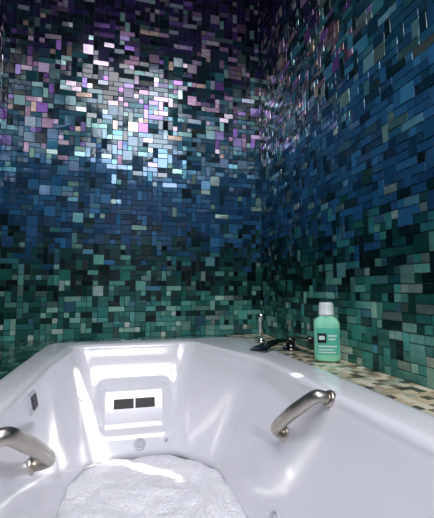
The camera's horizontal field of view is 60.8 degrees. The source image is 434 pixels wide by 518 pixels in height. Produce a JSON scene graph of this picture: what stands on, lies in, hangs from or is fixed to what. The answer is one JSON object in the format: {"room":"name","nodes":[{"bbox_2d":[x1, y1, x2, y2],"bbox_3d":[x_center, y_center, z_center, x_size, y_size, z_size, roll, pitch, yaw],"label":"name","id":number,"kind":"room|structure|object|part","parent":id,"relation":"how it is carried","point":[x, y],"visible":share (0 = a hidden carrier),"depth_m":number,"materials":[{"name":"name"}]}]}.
{"room":"bathroom","nodes":[
{"label":"bathroom","id":0,"kind":"room"},
{"bbox_2d":[0,0,6,140],"bbox_3d":[-0.597,-0.561,-0.234,0.108,2.661,4.150,1,-5,-14],"label":"wall","id":1,"kind":"structure","parent":0,"point":[3,3],"depth_m":1.80,"materials":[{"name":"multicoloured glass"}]},
{"bbox_2d":[0,0,261,341],"bbox_3d":[-0.412,-0.386,1.990,1.545,2.661,0.108,1,-5,-14],"label":"wall","id":2,"kind":"structure","parent":0,"point":[130,155],"depth_m":1.94,"materials":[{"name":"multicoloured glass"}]},
{"bbox_2d":[259,0,433,389],"bbox_3d":[0.798,-0.533,0.112,0.108,2.661,4.150,1,-5,-14],"label":"wall","id":3,"kind":"structure","parent":0,"point":[347,86],"depth_m":1.25,"materials":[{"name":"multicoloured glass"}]},
{"bbox_3d":[0.101,0.829,-0.169,1.545,0.100,4.350,1,-5,-14],"label":"floor","id":4,"kind":"structure","parent":0,"visible":0},
{"bbox_2d":[0,334,433,517],"bbox_3d":[-0.117,0.568,0.727,1.343,0.560,2.349,1,-5,-14],"label":"bathtub","id":5,"kind":"object","parent":4,"relation":"on","point":[13,354],"depth_m":1.05,"materials":[{"name":"white plastic"}]},
{"bbox_2d":[0,426,55,475],"bbox_3d":[-0.371,0.376,0.707,0.072,0.180,0.270,1,-5,-8],"label":"grab bar","id":6,"kind":"object","parent":5,"relation":"attached to","point":[42,457],"visible":0.98,"depth_m":0.68,"materials":[{"name":"silver metal"}]},
{"bbox_3d":[-0.446,0.346,0.895,0.019,0.048,0.064,1,-5,-14],"label":"control panel","id":7,"kind":"part","parent":5,"relation":"part of","materials":[{"name":"grey plastic"}]},
{"bbox_2d":[114,398,133,409],"bbox_3d":[-0.360,0.560,1.430,0.075,0.035,0.022,1,-5,-14],"label":"grille","id":8,"kind":"object","parent":5,"relation":"attached to","point":[119,403],"depth_m":1.43,"materials":[{"name":"black plastic"}]},
{"bbox_2d":[135,397,154,407],"bbox_3d":[-0.282,0.562,1.450,0.075,0.035,0.022,1,-5,-14],"label":"grille","id":9,"kind":"object","parent":5,"relation":"attached to","point":[140,402],"depth_m":1.45,"materials":[{"name":"black plastic"}]},
{"bbox_2d":[56,455,246,517],"bbox_3d":[-0.082,0.650,0.667,0.567,0.080,1.453,1,-5,-14],"label":"foam","id":10,"kind":"object","parent":5,"relation":"in","point":[156,486],"visible":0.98,"depth_m":1.05,"materials":[{"name":"white"}]},
{"bbox_3d":[-0.057,0.493,0.707,0.861,0.414,1.970,1,-5,-14],"label":"bathtub","id":11,"kind":"part","parent":5,"relation":"part of","materials":[{"name":"white plastic"}]},
{"bbox_2d":[249,313,313,352],"bbox_3d":[0.202,0.300,1.518,0.242,0.130,0.400,1,-5,-14],"label":"tub faucet","id":12,"kind":"object","parent":5,"relation":"on","point":[290,341],"depth_m":1.45,"materials":[{"name":"silver metal"}]},
{"bbox_2d":[270,389,335,441],"bbox_3d":[0.195,0.373,0.864,0.064,0.160,0.181,3,-5,-33],"label":"grab bar","id":13,"kind":"object","parent":5,"relation":"attached to","point":[279,429],"visible":0.99,"depth_m":0.84,"materials":[{"name":"silver metal"}]},
{"bbox_2d":[313,302,340,361],"bbox_3d":[0.374,0.247,1.262,0.087,0.196,0.056,-1,-5,10],"label":"shampoo bottle","id":14,"kind":"object","parent":5,"relation":"on","point":[326,327],"visible":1,"depth_m":1.24,"materials":[{"name":"green plastic"}]}
]}

